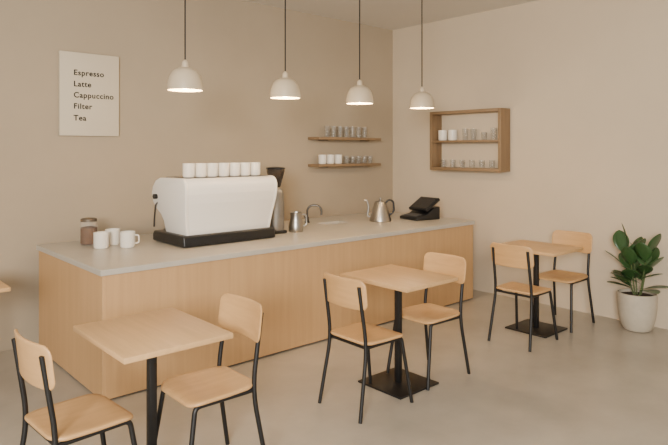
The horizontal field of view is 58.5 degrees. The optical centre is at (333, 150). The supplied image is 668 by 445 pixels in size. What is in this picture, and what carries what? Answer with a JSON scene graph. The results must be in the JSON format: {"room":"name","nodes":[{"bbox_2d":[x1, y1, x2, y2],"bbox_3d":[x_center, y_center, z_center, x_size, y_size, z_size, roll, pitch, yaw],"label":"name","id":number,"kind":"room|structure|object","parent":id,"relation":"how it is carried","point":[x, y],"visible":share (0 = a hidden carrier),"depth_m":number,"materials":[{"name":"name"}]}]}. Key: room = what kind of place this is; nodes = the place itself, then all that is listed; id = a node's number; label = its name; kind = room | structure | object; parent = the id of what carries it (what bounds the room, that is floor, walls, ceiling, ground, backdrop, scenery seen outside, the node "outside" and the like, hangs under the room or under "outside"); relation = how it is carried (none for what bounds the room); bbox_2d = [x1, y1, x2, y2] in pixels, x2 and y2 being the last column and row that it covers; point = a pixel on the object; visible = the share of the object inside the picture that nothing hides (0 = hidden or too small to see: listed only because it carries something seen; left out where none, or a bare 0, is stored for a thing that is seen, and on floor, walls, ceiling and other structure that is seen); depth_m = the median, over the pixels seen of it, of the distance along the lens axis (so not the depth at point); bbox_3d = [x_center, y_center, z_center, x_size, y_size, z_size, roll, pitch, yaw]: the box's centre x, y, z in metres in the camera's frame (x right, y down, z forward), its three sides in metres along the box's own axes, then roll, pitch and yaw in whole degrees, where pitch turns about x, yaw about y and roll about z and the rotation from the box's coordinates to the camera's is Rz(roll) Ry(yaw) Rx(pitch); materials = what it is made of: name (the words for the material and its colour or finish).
{"room":"cafe","nodes":[
{"label":"cafe","id":0,"kind":"room"},
{"bbox_2d":[0,0,392,351],"bbox_3d":[-2.586,0.007,5.368,9.300,3.385,0.150,0,0,-42],"label":"wall","id":1,"kind":"structure","parent":0,"point":[49,181],"depth_m":6.01,"materials":[{"name":"paint"}]},
{"bbox_2d":[58,51,118,135],"bbox_3d":[-2.265,-0.519,5.523,0.538,0.760,0.044,0,0,-42],"label":"menu sign","id":2,"kind":"object","parent":1,"relation":"attached to","point":[88,84],"visible":1,"depth_m":5.50,"materials":[{"name":"white paper"}]},
{"bbox_2d":[308,137,380,140],"bbox_3d":[0.151,-0.150,7.567,1.070,0.040,0.213,0,0,-42],"label":"wall shelf","id":3,"kind":"object","parent":1,"relation":"attached to","point":[309,138],"visible":1,"depth_m":7.39,"materials":[{"name":"brown wood"}]},
{"bbox_2d":[324,126,329,136],"bbox_3d":[-0.085,-0.241,7.349,0.070,0.142,0.070,0,0,-42],"label":"glass","id":4,"kind":"object","parent":3,"relation":"on","point":[326,128],"visible":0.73,"depth_m":7.32,"materials":[{"name":"white"}]},
{"bbox_2d":[331,126,335,136],"bbox_3d":[-0.004,-0.241,7.421,0.070,0.142,0.070,0,0,-42],"label":"glass","id":5,"kind":"object","parent":3,"relation":"on","point":[333,128],"visible":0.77,"depth_m":7.39,"materials":[{"name":"white"}]},
{"bbox_2d":[337,126,342,136],"bbox_3d":[0.076,-0.241,7.493,0.070,0.142,0.070,0,0,-42],"label":"glass","id":6,"kind":"object","parent":3,"relation":"on","point":[339,128],"visible":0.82,"depth_m":7.47,"materials":[{"name":"white"}]},
{"bbox_2d":[344,126,348,136],"bbox_3d":[0.157,-0.241,7.565,0.070,0.142,0.070,0,0,-42],"label":"glass","id":7,"kind":"object","parent":3,"relation":"on","point":[346,128],"visible":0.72,"depth_m":7.54,"materials":[{"name":"white"}]},
{"bbox_2d":[350,127,354,137],"bbox_3d":[0.237,-0.241,7.637,0.070,0.142,0.070,0,0,-42],"label":"glass","id":8,"kind":"object","parent":3,"relation":"on","point":[352,129],"visible":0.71,"depth_m":7.61,"materials":[{"name":"white"}]},
{"bbox_2d":[356,127,360,137],"bbox_3d":[0.318,-0.241,7.709,0.070,0.142,0.070,0,0,-42],"label":"glass","id":9,"kind":"object","parent":3,"relation":"on","point":[358,129],"visible":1,"depth_m":7.68,"materials":[{"name":"white"}]},
{"bbox_2d":[362,127,366,137],"bbox_3d":[0.398,-0.241,7.781,0.070,0.142,0.070,0,0,-42],"label":"glass","id":10,"kind":"object","parent":3,"relation":"on","point":[364,129],"visible":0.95,"depth_m":7.75,"materials":[{"name":"white"}]},
{"bbox_2d":[308,163,380,166],"bbox_3d":[0.151,0.179,7.567,1.070,0.040,0.213,0,0,-42],"label":"wall shelf","id":11,"kind":"object","parent":1,"relation":"attached to","point":[342,164],"visible":0.96,"depth_m":7.42,"materials":[{"name":"brown wood"}]},
{"bbox_2d":[318,155,326,163],"bbox_3d":[-0.141,0.102,7.299,0.100,0.114,0.100,0,0,-42],"label":"cup","id":12,"kind":"object","parent":11,"relation":"on","point":[322,159],"visible":0.97,"depth_m":7.26,"materials":[{"name":"white ceramic"}]},
{"bbox_2d":[327,155,333,163],"bbox_3d":[-0.044,0.102,7.386,0.100,0.114,0.100,0,0,-42],"label":"cup","id":13,"kind":"object","parent":11,"relation":"on","point":[330,158],"visible":0.94,"depth_m":7.34,"materials":[{"name":"white ceramic"}]},
{"bbox_2d":[334,155,341,163],"bbox_3d":[0.053,0.102,7.472,0.100,0.114,0.100,0,0,-42],"label":"cup","id":14,"kind":"object","parent":11,"relation":"on","point":[337,158],"visible":1,"depth_m":7.43,"materials":[{"name":"white ceramic"}]},
{"bbox_2d":[344,156,348,163],"bbox_3d":[0.161,0.112,7.569,0.070,0.095,0.070,0,0,-42],"label":"glass","id":15,"kind":"object","parent":11,"relation":"on","point":[346,158],"visible":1,"depth_m":7.54,"materials":[{"name":"white"}]},
{"bbox_2d":[350,156,354,162],"bbox_3d":[0.239,0.112,7.639,0.070,0.095,0.070,0,0,-42],"label":"glass","id":16,"kind":"object","parent":11,"relation":"on","point":[352,158],"visible":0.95,"depth_m":7.61,"materials":[{"name":"white"}]},
{"bbox_2d":[356,156,360,162],"bbox_3d":[0.318,0.112,7.709,0.070,0.095,0.070,0,0,-42],"label":"glass","id":17,"kind":"object","parent":11,"relation":"on","point":[358,158],"visible":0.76,"depth_m":7.68,"materials":[{"name":"white"}]},
{"bbox_2d":[362,156,366,162],"bbox_3d":[0.396,0.112,7.779,0.070,0.095,0.070,0,0,-42],"label":"glass","id":18,"kind":"object","parent":11,"relation":"on","point":[364,158],"visible":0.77,"depth_m":7.75,"materials":[{"name":"white"}]},
{"bbox_2d":[367,156,372,162],"bbox_3d":[0.474,0.112,7.849,0.070,0.095,0.070,0,0,-42],"label":"glass","id":19,"kind":"object","parent":11,"relation":"on","point":[369,158],"visible":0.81,"depth_m":7.82,"materials":[{"name":"white"}]},
{"bbox_2d":[0,290,667,444],"bbox_3d":[0.363,1.750,2.069,9.300,0.100,9.000,0,0,-42],"label":"floor","id":20,"kind":"structure","parent":0,"point":[603,382],"depth_m":4.16,"materials":[{"name":"concrete"}]},
{"bbox_2d":[0,281,10,292],"bbox_3d":[-2.589,1.305,4.043,0.560,0.790,0.660,0,0,-42],"label":"cafe table","id":21,"kind":"object","parent":20,"relation":"on","point":[3,287],"visible":1,"depth_m":3.98,"materials":[{"name":"brown wood"}]},
{"bbox_2d":[11,329,136,444],"bbox_3d":[-1.190,1.259,2.772,0.425,0.887,0.505,0,0,44],"label":"cafe chair","id":22,"kind":"object","parent":20,"relation":"on","point":[67,422],"visible":1,"depth_m":2.68,"materials":[{"name":"brown wood"}]},
{"bbox_2d":[73,307,232,444],"bbox_3d":[-0.931,1.305,3.044,0.560,0.790,0.660,0,0,-42],"label":"cafe table","id":23,"kind":"object","parent":20,"relation":"on","point":[147,336],"visible":1,"depth_m":3.00,"materials":[{"name":"brown wood"}]},
{"bbox_2d":[157,293,264,444],"bbox_3d":[-0.663,1.259,3.150,0.505,0.887,0.425,0,0,-42],"label":"cafe chair","id":24,"kind":"object","parent":20,"relation":"on","point":[199,389],"visible":1,"depth_m":3.16,"materials":[{"name":"brown wood"}]},
{"bbox_2d":[39,225,472,398],"bbox_3d":[-0.463,1.271,5.958,4.228,0.858,1.440,0,0,-42],"label":"counter base","id":25,"kind":"object","parent":20,"relation":"on","point":[288,285],"visible":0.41,"depth_m":4.82,"materials":[{"name":"brown wood"}]},
{"bbox_2d":[36,212,474,275],"bbox_3d":[-0.463,0.820,5.953,4.258,0.040,1.468,0,0,-42],"label":"countertop","id":26,"kind":"structure","parent":25,"relation":"on","point":[148,254],"depth_m":4.99,"materials":[{"name":"stone"}]},
{"bbox_2d":[80,217,96,244],"bbox_3d":[-2.098,0.686,5.100,0.140,0.228,0.140,0,0,-42],"label":"jar","id":27,"kind":"object","parent":26,"relation":"on","point":[86,233],"visible":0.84,"depth_m":5.04,"materials":[{"name":"clear glass"}]},
{"bbox_2d":[93,231,108,248],"bbox_3d":[-1.913,0.734,4.911,0.120,0.132,0.140,0,0,9],"label":"mug","id":28,"kind":"object","parent":26,"relation":"on","point":[101,238],"visible":1,"depth_m":4.85,"materials":[{"name":"white ceramic"}]},
{"bbox_2d":[105,228,119,244],"bbox_3d":[-1.902,0.734,5.099,0.139,0.132,0.120,0,0,22],"label":"mug","id":29,"kind":"object","parent":26,"relation":"on","point":[114,233],"visible":0.89,"depth_m":5.05,"materials":[{"name":"white ceramic"}]},
{"bbox_2d":[120,231,139,247],"bbox_3d":[-1.705,0.734,4.943,0.139,0.132,0.121,0,0,30],"label":"mug","id":30,"kind":"object","parent":26,"relation":"on","point":[127,238],"visible":1,"depth_m":4.90,"materials":[{"name":"white ceramic"}]},
{"bbox_2d":[152,175,276,247],"bbox_3d":[-1.096,0.513,5.418,0.962,0.574,0.685,0,0,-42],"label":"espresso machine","id":31,"kind":"object","parent":26,"relation":"on","point":[196,211],"visible":0.98,"depth_m":5.13,"materials":[{"name":"white metal"}]},
{"bbox_2d":[183,163,194,177],"bbox_3d":[-1.234,0.166,5.063,0.102,0.120,0.102,0,0,-42],"label":"cup","id":32,"kind":"object","parent":31,"relation":"on","point":[188,168],"visible":1,"depth_m":5.02,"materials":[{"name":"white ceramic"}]},
{"bbox_2d":[195,163,206,176],"bbox_3d":[-1.149,0.166,5.137,0.102,0.120,0.102,0,0,-42],"label":"cup","id":33,"kind":"object","parent":31,"relation":"on","point":[200,168],"visible":0.91,"depth_m":5.09,"materials":[{"name":"white ceramic"}]},
{"bbox_2d":[207,163,217,176],"bbox_3d":[-1.067,0.166,5.215,0.102,0.120,0.102,0,0,-42],"label":"cup","id":34,"kind":"object","parent":31,"relation":"on","point":[212,168],"visible":0.94,"depth_m":5.17,"materials":[{"name":"white ceramic"}]},
{"bbox_2d":[166,175,267,178],"bbox_3d":[-1.040,0.233,5.364,0.830,0.014,0.375,0,0,-42],"label":"tray","id":35,"kind":"object","parent":31,"relation":"on","point":[250,176],"depth_m":5.21,"materials":[{"name":"grey metal"}]},
{"bbox_2d":[218,163,228,176],"bbox_3d":[-0.980,0.166,5.288,0.102,0.120,0.102,0,0,-42],"label":"cup","id":36,"kind":"object","parent":31,"relation":"on","point":[223,168],"visible":0.98,"depth_m":5.25,"materials":[{"name":"white ceramic"}]},
{"bbox_2d":[229,163,239,175],"bbox_3d":[-0.895,0.166,5.363,0.102,0.120,0.102,0,0,-42],"label":"cup","id":37,"kind":"object","parent":31,"relation":"on","point":[234,168],"visible":0.93,"depth_m":5.32,"materials":[{"name":"white ceramic"}]},
{"bbox_2d":[240,162,249,175],"bbox_3d":[-0.814,0.166,5.441,0.102,0.120,0.102,0,0,-42],"label":"cup","id":38,"kind":"object","parent":31,"relation":"on","point":[244,167],"visible":0.94,"depth_m":5.40,"materials":[{"name":"white ceramic"}]},
{"bbox_2d":[249,162,259,175],"bbox_3d":[-0.734,0.166,5.521,0.102,0.120,0.102,0,0,-42],"label":"cup","id":39,"kind":"object","parent":31,"relation":"on","point":[254,166],"visible":0.98,"depth_m":5.48,"materials":[{"name":"white ceramic"}]},
{"bbox_2d":[266,167,286,233],"bbox_3d":[-0.588,0.477,5.842,0.186,0.646,0.240,0,0,-42],"label":"coffee grinder","id":40,"kind":"object","parent":26,"relation":"on","point":[277,219],"visible":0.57,"depth_m":5.75,"materials":[{"name":"silver plastic"}]},
{"bbox_2d":[288,212,306,232],"bbox_3d":[-0.372,0.704,5.918,0.150,0.193,0.162,0,0,38],"label":"milk pitcher","id":41,"kind":"object","parent":26,"relation":"on","point":[296,225],"visible":1,"depth_m":5.86,"materials":[{"name":"metal"}]},
{"bbox_2d":[304,204,322,222],"bbox_3d":[-0.241,0.697,6.672,0.216,0.207,0.081,0,0,-15],"label":"faucet","id":42,"kind":"object","parent":26,"relation":"on","point":[316,205],"visible":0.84,"depth_m":6.66,"materials":[{"name":"grey metal"}]},
{"bbox_2d":[365,198,394,221],"bbox_3d":[0.523,0.667,6.800,0.269,0.266,0.253,0,0,-41],"label":"gooseneck kettle","id":43,"kind":"object","parent":26,"relation":"on","point":[380,212],"visible":1,"depth_m":6.74,"materials":[{"name":"metal"}]},
{"bbox_2d":[400,196,439,220],"bbox_3d":[1.010,0.676,7.026,0.352,0.249,0.330,0,0,-32],"label":"cash register","id":44,"kind":"object","parent":26,"relation":"on","point":[424,208],"visible":1,"depth_m":6.96,"materials":[{"name":"black plastic"}]},
{"bbox_2d":[318,272,413,423],"bbox_3d":[0.215,1.259,4.028,0.505,0.887,0.425,0,0,-41],"label":"cafe chair","id":45,"kind":"object","parent":20,"relation":"on","point":[349,293],"visible":1,"depth_m":3.92,"materials":[{"name":"brown wood"}]},
{"bbox_2d":[340,264,457,399],"bbox_3d":[0.471,1.305,4.365,0.560,0.790,0.660,0,0,-42],"label":"cafe table","id":46,"kind":"object","parent":20,"relation":"on","point":[400,279],"visible":0.98,"depth_m":4.34,"materials":[{"name":"brown wood"}]},
{"bbox_2d":[386,252,470,390],"bbox_3d":[0.718,1.259,4.545,0.505,0.887,0.425,0,0,-41],"label":"cafe chair","id":47,"kind":"object","parent":20,"relation":"on","point":[425,313],"visible":0.82,"depth_m":4.54,"materials":[{"name":"brown wood"}]},
{"bbox_2d":[487,242,558,351],"bbox_3d":[1.698,1.259,5.355,0.505,0.887,0.425,0,0,-43],"label":"cafe chair","id":48,"kind":"object","parent":20,"relation":"on","point":[514,256],"visible":1,"depth_m":5.24,"materials":[{"name":"brown wood"}]},
{"bbox_2d":[490,240,582,337],"bbox_3d":[1.933,1.305,5.699,0.560,0.790,0.660,0,0,-42],"label":"cafe table","id":49,"kind":"object","parent":20,"relation":"on","point":[540,329],"visible":0.9,"depth_m":5.67,"materials":[{"name":"brown wood"}]},
{"bbox_2d":[539,230,594,332],"bbox_3d":[2.259,1.259,5.883,0.505,0.887,0.425,0,0,-43],"label":"cafe chair","id":50,"kind":"object","parent":20,"relation":"on","point":[571,238],"visible":0.91,"depth_m":5.91,"materials":[{"name":"brown wood"}]},
{"bbox_2d":[606,224,667,332],"bbox_3d":[2.870,1.190,5.651,0.428,1.020,0.552,0,0,-42],"label":"potted plant","id":51,"kind":"object","parent":20,"relation":"on","point":[637,308],"visible":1,"depth_m":5.58,"materials":[{"name":"green plant"}]},
{"bbox_2d":[243,0,537,29],"bbox_3d":[0.363,-1.735,2.069,9.300,0.100,9.000,0,0,-42],"label":"ceiling","id":52,"kind":"structure","parent":0,"point":[386,14],"depth_m":7.05,"materials":[{"name":"paint"}]},
{"bbox_2d":[167,0,202,91],"bbox_3d":[-1.076,-1.062,4.309,0.252,1.247,0.252,0,0,-42],"label":"pendant lamp","id":53,"kind":"object","parent":52,"relation":"hanging from","point":[185,78],"visible":1,"depth_m":4.23,"materials":[{"name":"beige ceramic"}]},
{"bbox_2d":[270,0,299,98],"bbox_3d":[-0.404,-1.062,4.938,0.252,1.247,0.252,0,0,-42],"label":"pendant lamp","id":54,"kind":"object","parent":52,"relation":"hanging from","point":[284,87],"visible":1,"depth_m":4.86,"materials":[{"name":"beige"}]},
{"bbox_2d":[346,0,372,104],"bbox_3d":[0.237,-1.062,5.511,0.252,1.247,0.252,0,0,-42],"label":"pendant lamp","id":55,"kind":"object","parent":52,"relation":"hanging from","point":[359,94],"visible":1,"depth_m":5.43,"materials":[{"name":"beige"}]},
{"bbox_2d":[410,0,433,108],"bbox_3d":[0.901,-1.062,6.104,0.252,1.247,0.252,0,0,-42],"label":"pendant lamp","id":56,"kind":"object","parent":52,"relation":"hanging from","point":[421,99],"visible":1,"depth_m":6.03,"materials":[{"name":"beige"}]},
{"bbox_2d":[393,0,667,329],"bbox_3d":[3.824,0.007,5.062,0.150,3.385,8.850,0,0,-42],"label":"wall","id":57,"kind":"structure","parent":0,"point":[583,84],"depth_m":6.58,"materials":[{"name":"paint"}]},
{"bbox_2d":[430,108,509,171],"bbox_3d":[1.633,-0.128,7.248,0.198,0.733,1.030,0,0,-42],"label":"box shelf","id":58,"kind":"object","parent":57,"relation":"attached to","point":[503,140],"visible":0.98,"depth_m":7.08,"materials":[{"name":"brown wood"}]},
{"bbox_2d":[438,130,447,140],"bbox_3d":[1.377,-0.196,7.536,0.115,0.131,0.115,0,0,-42],"label":"cup","id":59,"kind":"object","parent":58,"relation":"on","point":[442,134],"visible":0.86,"depth_m":7.49,"materials":[{"name":"white ceramic"}]},
{"bbox_2d":[441,160,445,166],"bbox_3d":[1.384,0.155,7.529,0.070,0.095,0.070,0,0,-42],"label":"glass","id":60,"kind":"object","parent":58,"relation":"on","point":[443,162],"visible":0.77,"depth_m":7.50,"materials":[{"name":"white"}]},
{"bbox_2d":[448,130,456,139],"bbox_3d":[1.477,-0.196,7.424,0.115,0.131,0.115,0,0,-42],"label":"cup","id":61,"kind":"object","parent":58,"relation":"on","point":[452,134],"visible":0.84,"depth_m":7.37,"materials":[{"name":"white ceramic"}]},
{"bbox_2d":[450,160,455,166],"bbox_3d":[1.479,0.155,7.423,0.070,0.095,0.070,0,0,-42],"label":"glass","id":62,"kind":"object","parent":58,"relation":"on","point":[452,162],"visible":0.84,"depth_m":7.40,"materials":[{"name":"white"}]},
{"bbox_2d":[459,160,464,167],"bbox_3d":[1.573,0.155,7.317,0.070,0.095,0.070,0,0,-42],"label":"glass","id":63,"kind":"object","parent":58,"relation":"on","point":[461,162],"visible":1,"depth_m":7.29,"materials":[{"name":"white"}]},
{"bbox_2d":[462,129,467,139],"bbox_3d":[1.604,-0.202,7.283,0.070,0.142,0.070,0,0,-42],"label":"glass","id":64,"kind":"object","parent":58,"relation":"on","point":[464,131],"visible":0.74,"depth_m":7.25,"materials":[{"name":"white"}]},
{"bbox_2d":[469,160,474,167],"bbox_3d":[1.668,0.155,7.211,0.070,0.095,0.070,0,0,-42],"label":"glass","id":65,"kind":"object","parent":58,"relation":"on","point":[471,162],"visible":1,"depth_m":7.18,"materials":[{"name":"white"}]},
{"bbox_2d":[471,128,475,139],"bbox_3d":[1.684,-0.202,7.193,0.070,0.142,0.070,0,0,-42],"label":"glass","id":66,"kind":"object","parent":58,"relation":"on","point":[473,130],"visible":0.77,"depth_m":7.17,"materials":[{"name":"white"}]},
{"bbox_2d":[479,160,484,167],"bbox_3d":[1.763,0.155,7.105,0.070,0.095,0.070,0,0,-42],"label":"glass","id":67,"kind":"object","parent":58,"relation":"on","point":[481,162],"visible":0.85,"depth_m":7.08,"materials":[{"name":"white"}]},
{"bbox_2d":[481,132,486,139],"bbox_3d":[1.784,-0.178,7.082,0.070,0.095,0.070,0,0,-42],"label":"glass","id":68,"kind":"object","parent":58,"relation":"on","point":[483,134],"visible":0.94,"depth_m":7.05,"materials":[{"name":"white"}]},
{"bbox_2d":[489,160,494,167],"bbox_3d":[1.857,0.155,7.000,0.070,0.095,0.070,0,0,-42],"label":"glass","id":69,"kind":"object","parent":58,"relation":"on","point":[491,162],"visible":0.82,"depth_m":6.97,"materials":[{"name":"white"}]},
{"bbox_2d":[491,128,496,139],"bbox_3d":[1.871,-0.202,6.985,0.070,0.142,0.070,0,0,-42],"label":"glass","id":70,"kind":"object","parent":58,"relation":"on","point":[493,130],"visible":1,"depth_m":6.96,"materials":[{"name":"white"}]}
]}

